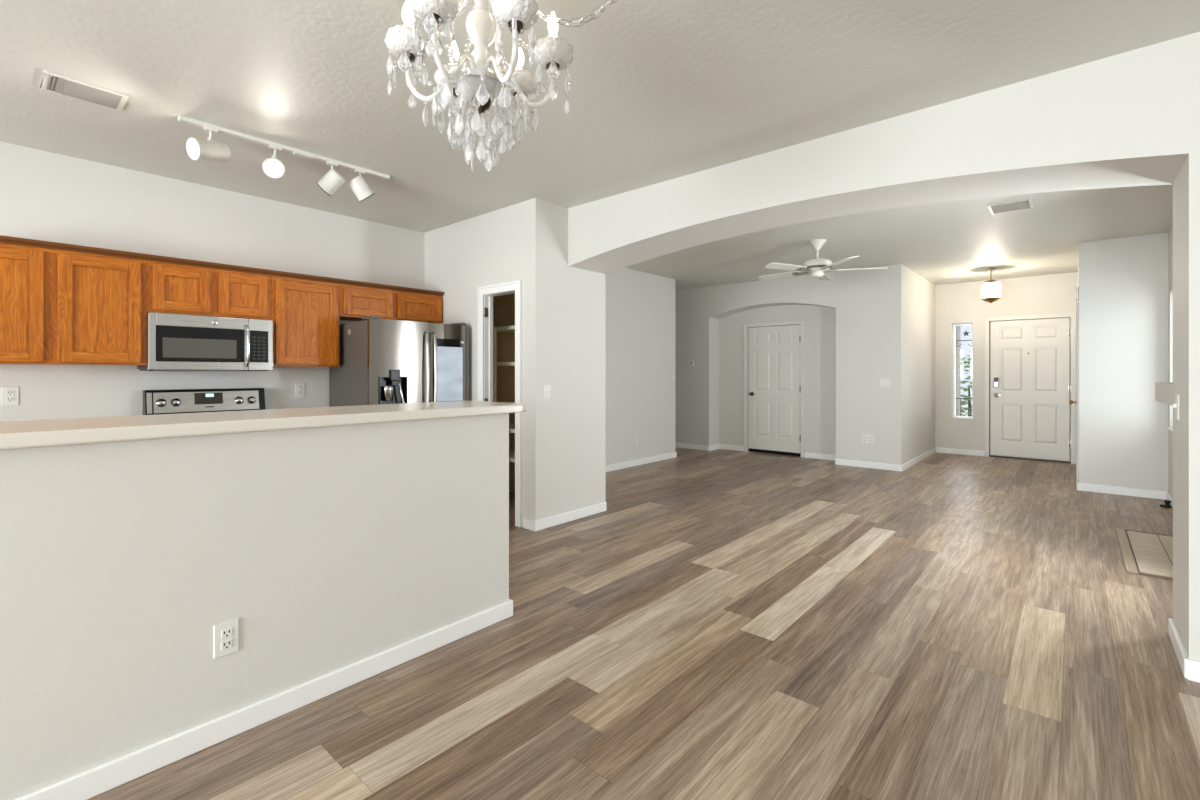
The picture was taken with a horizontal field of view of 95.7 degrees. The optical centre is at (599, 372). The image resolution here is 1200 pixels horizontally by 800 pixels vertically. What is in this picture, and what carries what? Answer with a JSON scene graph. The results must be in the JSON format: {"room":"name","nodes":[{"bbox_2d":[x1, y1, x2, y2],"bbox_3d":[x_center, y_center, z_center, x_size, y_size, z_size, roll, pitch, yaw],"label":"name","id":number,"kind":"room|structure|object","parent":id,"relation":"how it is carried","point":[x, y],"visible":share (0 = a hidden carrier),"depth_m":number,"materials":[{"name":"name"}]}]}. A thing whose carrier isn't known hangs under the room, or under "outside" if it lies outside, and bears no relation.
{"room":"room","nodes":[
{"label":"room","id":0,"kind":"room"},
{"bbox_2d":[0,141,423,421],"bbox_3d":[-4.006,-0.069,2.954,0.120,2.668,8.410,0,0,41],"label":"wall","id":1,"kind":"structure","parent":0,"point":[45,196],"depth_m":3.86,"materials":[{"name":"white paint"}]},
{"bbox_2d":[1,386,18,405],"bbox_3d":[-3.604,0.141,3.315,0.009,0.116,0.074,0,0,41],"label":"wall outlet","id":2,"kind":"object","parent":1,"relation":"attached to","point":[9,395],"visible":1,"depth_m":3.31,"materials":[{"name":"white plastic"}]},
{"bbox_2d":[6,390,13,394],"bbox_3d":[-3.602,0.121,3.313,0.003,0.028,0.032,0,0,41],"label":"receptacle","id":3,"kind":"object","parent":2,"relation":"attached to","point":[8,392],"depth_m":3.31,"materials":[{"name":"white plastic"}]},
{"bbox_2d":[6,397,13,401],"bbox_3d":[-3.602,0.161,3.313,0.003,0.028,0.032,0,0,41],"label":"receptacle","id":4,"kind":"object","parent":2,"relation":"attached to","point":[8,399],"depth_m":3.31,"materials":[{"name":"white plastic"}]},
{"bbox_2d":[0,243,146,364],"bbox_3d":[-3.380,-0.394,3.311,0.352,0.682,0.908,0,0,41],"label":"upper cabinet","id":5,"kind":"object","parent":1,"relation":"attached to","point":[58,307],"visible":1,"depth_m":3.26,"materials":[{"name":"brown wood"}]},
{"bbox_2d":[0,235,444,295],"bbox_3d":[-2.533,-0.754,4.037,0.054,0.038,3.119,0,0,41],"label":"crown molding","id":6,"kind":"structure","parent":5,"relation":"attached to","point":[3,239],"depth_m":3.72,"materials":[{"name":"brown wood"}]},
{"bbox_2d":[147,261,270,319],"bbox_3d":[-2.840,-0.567,3.928,0.352,0.336,0.728,0,0,41],"label":"upper cabinet","id":7,"kind":"object","parent":1,"relation":"attached to","point":[171,288],"visible":0.99,"depth_m":3.78,"materials":[{"name":"brown wood"}]},
{"bbox_2d":[137,312,272,370],"bbox_3d":[-2.812,-0.205,3.898,0.434,0.381,0.727,0,0,41],"label":"microwave","id":8,"kind":"object","parent":7,"relation":"attached to","point":[175,342],"visible":0.98,"depth_m":3.75,"materials":[{"name":"silver metal"}]},
{"bbox_2d":[295,383,304,396],"bbox_3d":[-2.517,0.143,4.557,0.009,0.116,0.074,0,0,41],"label":"wall outlet","id":9,"kind":"object","parent":1,"relation":"attached to","point":[299,387],"visible":1,"depth_m":4.55,"materials":[{"name":"white plastic"}]},
{"bbox_2d":[271,276,339,366],"bbox_3d":[-2.432,-0.394,4.394,0.352,0.682,0.506,0,0,41],"label":"upper cabinet","id":10,"kind":"object","parent":1,"relation":"attached to","point":[305,314],"visible":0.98,"depth_m":4.28,"materials":[{"name":"brown wood"}]},
{"bbox_2d":[340,284,442,323],"bbox_3d":[-1.946,-0.603,4.950,0.352,0.265,0.968,0,0,41],"label":"upper cabinet","id":11,"kind":"object","parent":1,"relation":"attached to","point":[356,302],"visible":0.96,"depth_m":4.79,"materials":[{"name":"brown wood"}]},
{"bbox_2d":[0,413,508,799],"bbox_3d":[-1.643,0.736,1.581,0.125,1.058,3.415,0,0,41],"label":"wall","id":12,"kind":"structure","parent":0,"point":[331,548],"depth_m":1.85,"materials":[{"name":"white paint"}]},
{"bbox_2d":[214,618,238,658],"bbox_3d":[-1.293,0.919,1.879,0.009,0.116,0.074,0,0,41],"label":"wall outlet","id":13,"kind":"object","parent":12,"relation":"attached to","point":[226,634],"visible":1,"depth_m":1.88,"materials":[{"name":"white plastic"}]},
{"bbox_2d":[221,627,231,638],"bbox_3d":[-1.291,0.899,1.877,0.003,0.028,0.032,0,0,41],"label":"receptacle","id":14,"kind":"object","parent":13,"relation":"attached to","point":[226,632],"depth_m":1.88,"materials":[{"name":"white plastic"}]},
{"bbox_2d":[221,639,231,649],"bbox_3d":[-1.291,0.939,1.877,0.003,0.028,0.032,0,0,41],"label":"receptacle","id":15,"kind":"object","parent":13,"relation":"attached to","point":[226,644],"depth_m":1.88,"materials":[{"name":"white plastic"}]},
{"bbox_2d":[0,401,526,448],"bbox_3d":[-1.731,0.184,1.731,0.555,0.042,3.525,0,0,41],"label":"countertop","id":16,"kind":"structure","parent":12,"relation":"on","point":[49,432],"depth_m":1.90,"materials":[{"name":"beige stone"}]},
{"bbox_2d":[15,599,512,799],"bbox_3d":[-1.631,1.224,1.583,0.140,0.082,3.435,0,0,41],"label":"baseboard","id":17,"kind":"structure","parent":12,"relation":"attached to","point":[90,783],"depth_m":1.92,"materials":[{"name":"white paint"}]},
{"bbox_2d":[493,293,514,492],"bbox_3d":[-0.858,-0.069,5.283,1.550,2.668,0.760,0,0,41],"label":"wall","id":18,"kind":"structure","parent":0,"point":[503,305],"depth_m":5.82,"materials":[{"name":"beige paint"}]},
{"bbox_2d":[424,198,605,526],"bbox_3d":[-0.853,-0.069,5.212,1.650,2.668,0.860,0,0,41],"label":"wall","id":19,"kind":"structure","parent":0,"point":[564,306],"depth_m":4.63,"materials":[{"name":"white paint"}]},
{"bbox_2d":[477,280,521,526],"bbox_3d":[-0.833,0.252,4.675,0.578,2.026,0.122,0,0,41],"label":"door frame","id":20,"kind":"structure","parent":19,"relation":"attached to","point":[485,294],"depth_m":4.68,"materials":[{"name":"white paint"}]},
{"bbox_2d":[544,385,550,398],"bbox_3d":[-0.427,0.155,4.434,0.017,0.116,0.074,0,0,41],"label":"light switch","id":21,"kind":"object","parent":19,"relation":"attached to","point":[547,388],"visible":1,"depth_m":4.43,"materials":[{"name":"white plastic"}]},
{"bbox_2d":[523,502,606,531],"bbox_3d":[-0.284,1.224,4.701,0.150,0.082,0.880,0,0,41],"label":"baseboard","id":22,"kind":"structure","parent":19,"relation":"attached to","point":[532,525],"depth_m":4.56,"materials":[{"name":"white paint"}]},
{"bbox_2d":[0,0,1199,290],"bbox_3d":[0.285,-1.463,3.438,9.100,0.120,14.950,0,0,41],"label":"ceiling","id":23,"kind":"structure","parent":0,"point":[661,90],"depth_m":2.77,"materials":[{"name":"white paint"}]},
{"bbox_2d":[40,70,128,110],"bbox_3d":[-2.565,-1.397,2.703,0.235,0.012,0.303,0,0,41],"label":"ceiling vent","id":24,"kind":"object","parent":23,"relation":"in","point":[51,82],"visible":1,"depth_m":2.69,"materials":[{"name":"white metal"}]},
{"bbox_2d":[178,115,389,201],"bbox_3d":[-1.915,-1.285,3.424,0.181,0.236,1.204,0,0,41],"label":"track light","id":25,"kind":"object","parent":23,"relation":"attached to","point":[197,149],"visible":1,"depth_m":3.28,"materials":[{"name":"white metal"}]},
{"bbox_2d":[384,0,617,173],"bbox_3d":[-0.208,-1.027,1.770,0.945,0.752,0.535,0,0,-7],"label":"chandelier","id":26,"kind":"object","parent":23,"relation":"hanging from","point":[457,85],"visible":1,"depth_m":1.71,"materials":[{"name":"white glass"}]},
{"bbox_2d":[759,239,883,280],"bbox_3d":[2.294,-1.210,5.805,1.283,0.385,1.305,0,0,41],"label":"ceiling fan","id":27,"kind":"object","parent":23,"relation":"hanging from","point":[818,266],"visible":1,"depth_m":5.69,"materials":[{"name":"white metal"}]},
{"bbox_2d":[943,275,961,277],"bbox_3d":[5.107,-1.397,7.862,0.220,0.012,0.123,0,0,41],"label":"ceiling vent","id":28,"kind":"object","parent":23,"relation":"in","point":[953,275],"visible":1,"depth_m":7.84,"materials":[{"name":"white metal"}]},
{"bbox_2d":[981,268,1000,302],"bbox_3d":[5.255,-1.168,7.294,0.217,0.470,0.217,0,0,41],"label":"pendant lantern","id":29,"kind":"object","parent":23,"relation":"hanging from","point":[989,282],"visible":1,"depth_m":7.28,"materials":[{"name":"white glass"}]},
{"bbox_2d":[987,199,1032,213],"bbox_3d":[3.455,-1.396,4.570,0.290,0.015,0.303,0,0,41],"label":"ceiling vent","id":30,"kind":"object","parent":23,"relation":"in","point":[1027,203],"visible":1,"depth_m":4.55,"materials":[{"name":"white metal"}]},
{"bbox_2d":[606,268,674,465],"bbox_3d":[-0.223,-0.069,8.195,2.110,2.668,4.460,0,0,41],"label":"wall","id":31,"kind":"structure","parent":0,"point":[640,306],"depth_m":7.45,"materials":[{"name":"white paint"}]},
{"bbox_2d":[634,437,637,444],"bbox_3d":[0.496,0.928,7.407,0.009,0.116,0.074,0,0,41],"label":"wall outlet","id":32,"kind":"object","parent":31,"relation":"attached to","point":[635,438],"visible":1,"depth_m":7.40,"materials":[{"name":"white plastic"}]},
{"bbox_2d":[606,452,676,471],"bbox_3d":[-0.620,1.224,7.639,2.005,0.082,3.100,0,0,41],"label":"baseboard","id":33,"kind":"structure","parent":31,"relation":"attached to","point":[637,462],"depth_m":7.46,"materials":[{"name":"white paint"}]},
{"bbox_2d":[87,447,1199,799],"bbox_3d":[0.247,1.325,3.471,9.000,0.120,14.750,0,0,41],"label":"floor","id":34,"kind":"structure","parent":0,"point":[732,624],"depth_m":2.36,"materials":[{"name":"wood"}]},
{"bbox_2d":[143,388,264,414],"bbox_3d":[-2.685,0.682,3.829,0.707,1.126,0.736,0,0,41],"label":"range","id":35,"kind":"object","parent":34,"relation":"on","point":[175,401],"visible":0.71,"depth_m":3.96,"materials":[{"name":"grey metal"}]},
{"bbox_2d":[329,316,468,406],"bbox_3d":[-1.743,0.409,4.766,0.839,1.712,0.892,0,0,41],"label":"refrigerator","id":36,"kind":"object","parent":34,"relation":"on","point":[383,361],"visible":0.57,"depth_m":4.46,"materials":[{"name":"grey metal"}]},
{"bbox_2d":[381,386,393,400],"bbox_3d":[-1.693,0.163,4.326,0.092,0.115,0.091,0,0,41],"label":"water dispenser","id":37,"kind":"object","parent":36,"relation":"on","point":[387,392],"depth_m":4.29,"materials":[{"name":"silver metal"}]},
{"bbox_2d":[493,325,514,461],"bbox_3d":[-0.807,0.410,5.342,1.521,1.710,0.453,0,0,41],"label":"pantry shelving","id":38,"kind":"object","parent":34,"relation":"on","point":[505,329],"visible":0.04,"depth_m":5.23,"materials":[{"name":"beige paint"}]},
{"bbox_2d":[1115,528,1172,579],"bbox_3d":[3.925,1.259,3.768,0.454,0.012,1.260,0,0,41],"label":"hearth","id":39,"kind":"object","parent":34,"relation":"on","point":[1153,552],"visible":0.79,"depth_m":3.79,"materials":[{"name":"brown tile"}]},
{"bbox_2d":[1155,382,1172,405],"bbox_3d":[3.925,0.661,3.604,0.240,1.183,1.235,0,0,41],"label":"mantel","id":40,"kind":"object","parent":39,"relation":"on","point":[1163,390],"visible":0.21,"depth_m":3.71,"materials":[{"name":"white paint"}]},
{"bbox_2d":[1160,500,1171,507],"bbox_3d":[5.333,1.231,5.113,0.080,0.068,0.060,0,0,41],"label":"door stop","id":41,"kind":"object","parent":34,"relation":"on","point":[1167,502],"visible":1,"depth_m":5.10,"materials":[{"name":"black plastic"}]},
{"bbox_2d":[675,264,906,464],"bbox_3d":[2.221,-0.069,8.747,4.820,2.668,0.490,0,0,41],"label":"wall","id":42,"kind":"structure","parent":0,"point":[856,320],"depth_m":7.92,"materials":[{"name":"white paint"}]},
{"bbox_2d":[687,360,693,365],"bbox_3d":[1.506,-0.165,9.031,0.116,0.090,0.026,0,0,41],"label":"thermostat","id":43,"kind":"object","parent":42,"relation":"attached to","point":[689,362],"visible":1,"depth_m":9.02,"materials":[{"name":"white plastic"}]},
{"bbox_2d":[744,320,804,457],"bbox_3d":[2.690,0.236,8.436,0.980,2.058,0.022,0,0,41],"label":"door frame","id":44,"kind":"structure","parent":42,"relation":"attached to","point":[801,322],"depth_m":8.15,"materials":[{"name":"white paint"}]},
{"bbox_2d":[749,325,800,456],"bbox_3d":[2.713,0.268,8.462,0.864,1.994,0.150,0,0,41],"label":"door","id":45,"kind":"structure","parent":42,"relation":"in","point":[774,351],"depth_m":8.44,"materials":[{"name":"white paint"}]},
{"bbox_2d":[675,443,902,471],"bbox_3d":[2.171,1.224,8.678,4.835,0.082,0.350,0,0,41],"label":"baseboard","id":46,"kind":"structure","parent":42,"relation":"attached to","point":[883,466],"depth_m":7.90,"materials":[{"name":"white paint"}]},
{"bbox_2d":[862,434,867,442],"bbox_3d":[3.543,0.881,7.259,0.074,0.116,0.009,0,0,41],"label":"wall outlet","id":47,"kind":"object","parent":42,"relation":"attached to","point":[864,437],"visible":1,"depth_m":7.26,"materials":[{"name":"white plastic"}]},
{"bbox_2d":[868,435,873,443],"bbox_3d":[3.595,0.881,7.213,0.074,0.116,0.009,0,0,41],"label":"wall outlet","id":48,"kind":"object","parent":42,"relation":"attached to","point":[870,437],"visible":1,"depth_m":7.20,"materials":[{"name":"white plastic"}]},
{"bbox_2d":[880,379,889,387],"bbox_3d":[3.724,0.131,7.095,0.120,0.116,0.017,0,0,41],"label":"light switch","id":49,"kind":"object","parent":42,"relation":"attached to","point":[883,382],"visible":1,"depth_m":7.09,"materials":[{"name":"white plastic"}]},
{"bbox_2d":[568,32,1199,660],"bbox_3d":[1.977,-0.069,2.980,5.550,2.668,0.490,0,0,41],"label":"wall","id":50,"kind":"structure","parent":0,"point":[1130,118],"depth_m":2.66,"materials":[{"name":"white paint"}]},
{"bbox_2d":[1173,394,1179,419],"bbox_3d":[2.632,0.155,2.481,0.017,0.116,0.074,0,0,41],"label":"light switch","id":51,"kind":"object","parent":50,"relation":"attached to","point":[1176,405],"visible":1,"depth_m":2.46,"materials":[{"name":"white plastic"}]},
{"bbox_2d":[1168,618,1199,682],"bbox_3d":[3.321,1.224,1.791,1.960,0.082,0.510,0,0,41],"label":"baseboard","id":52,"kind":"structure","parent":50,"relation":"attached to","point":[1190,668],"depth_m":2.28,"materials":[{"name":"white paint"}]},
{"bbox_2d":[907,268,934,461],"bbox_3d":[4.744,-0.069,8.061,0.120,2.668,2.120,0,0,41],"label":"wall","id":53,"kind":"structure","parent":0,"point":[920,292],"depth_m":7.79,"materials":[{"name":"white paint"}]},
{"bbox_2d":[902,447,983,470],"bbox_3d":[4.857,1.224,7.610,0.645,0.082,2.250,0,0,41],"label":"baseboard","id":54,"kind":"structure","parent":53,"relation":"attached to","point":[923,456],"depth_m":8.32,"materials":[{"name":"white paint"}]},
{"bbox_2d":[955,331,971,346],"bbox_3d":[5.774,-0.540,8.621,0.213,0.234,0.014,0,0,41],"label":"fence","id":55,"kind":"object","parent":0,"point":[965,332],"depth_m":8.60,"materials":[{"name":"grey metal"}]},
{"bbox_2d":[935,272,1077,460],"bbox_3d":[6.109,-0.069,8.141,1.830,2.668,0.200,0,0,41],"label":"wall","id":56,"kind":"structure","parent":0,"point":[955,303],"depth_m":8.32,"materials":[{"name":"white paint"}]},
{"bbox_2d":[953,323,972,418],"bbox_3d":[5.697,-0.035,8.509,0.275,1.494,0.050,0,0,41],"label":"window","id":57,"kind":"structure","parent":56,"relation":"in","point":[956,324],"depth_m":8.56,"materials":[{"name":"white paint"}]},
{"bbox_2d":[955,398,971,416],"bbox_3d":[5.774,0.544,8.621,0.213,0.286,0.014,0,0,41],"label":"fence","id":58,"kind":"object","parent":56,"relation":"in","point":[955,398],"depth_m":8.61,"materials":[{"name":"grey metal"}]},
{"bbox_2d":[989,317,1070,462],"bbox_3d":[6.258,0.243,7.924,0.930,2.043,0.161,0,0,41],"label":"door","id":59,"kind":"structure","parent":56,"relation":"in","point":[1030,387],"depth_m":7.89,"materials":[{"name":"white paint"}]},
{"bbox_2d":[985,312,1075,463],"bbox_3d":[6.229,0.211,7.890,1.045,2.108,0.022,0,0,41],"label":"door frame","id":60,"kind":"structure","parent":56,"relation":"attached to","point":[1072,316],"depth_m":7.68,"materials":[{"name":"white paint"}]},
{"bbox_2d":[1078,232,1167,491],"bbox_3d":[6.206,-0.069,6.429,0.810,2.668,2.250,0,0,41],"label":"wall","id":61,"kind":"structure","parent":0,"point":[1123,282],"depth_m":5.62,"materials":[{"name":"white paint"}]},
{"bbox_2d":[1076,302,1078,480],"bbox_3d":[5.647,0.234,6.420,0.018,2.063,0.860,0,0,41],"label":"door frame","id":62,"kind":"structure","parent":61,"relation":"attached to","point":[1077,303],"depth_m":6.10,"materials":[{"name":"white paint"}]},
{"bbox_2d":[1076,287,1078,299],"bbox_3d":[5.270,-0.875,5.993,0.024,0.140,0.070,0,0,41],"label":"door chime","id":63,"kind":"object","parent":61,"relation":"attached to","point":[1077,288],"visible":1,"depth_m":5.96,"materials":[{"name":"white plastic"}]},
{"bbox_2d":[1076,479,1165,499],"bbox_3d":[5.498,1.224,5.743,0.690,0.082,0.315,0,0,41],"label":"baseboard","id":64,"kind":"structure","parent":61,"relation":"attached to","point":[1154,494],"depth_m":5.62,"materials":[{"name":"white paint"}]},
{"bbox_2d":[1168,226,1172,496],"bbox_3d":[4.396,-0.069,3.853,0.140,2.668,4.010,0,0,41],"label":"wall","id":65,"kind":"structure","parent":0,"point":[1170,233],"depth_m":5.31,"materials":[{"name":"white paint"}]},
{"bbox_2d":[1166,492,1172,507],"bbox_3d":[4.333,1.224,3.899,0.015,0.082,3.995,0,0,41],"label":"baseboard","id":66,"kind":"structure","parent":65,"relation":"attached to","point":[1168,496],"depth_m":5.23,"materials":[{"name":"white paint"}]},
{"label":"outside","id":67,"kind":"structure","parent":0,"visible":0},
{"bbox_3d":[8.178,1.415,11.620,9.000,0.200,7.740,0,0,41],"label":"ground","id":68,"kind":"structure","parent":67,"visible":0},
{"bbox_2d":[955,325,959,415],"bbox_3d":[6.183,-0.310,9.539,0.220,3.250,0.300,0,0,41],"label":"porch column","id":69,"kind":"structure","parent":68,"relation":"on","point":[957,328],"depth_m":9.38,"materials":[{"name":"beige paint"}]},
{"bbox_2d":[960,350,971,416],"bbox_3d":[7.458,0.427,10.994,0.722,1.778,0.742,0,0,-5],"label":"shrub","id":70,"kind":"object","parent":68,"relation":"on","point":[962,358],"visible":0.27,"depth_m":10.94,"materials":[{"name":"green plant"}]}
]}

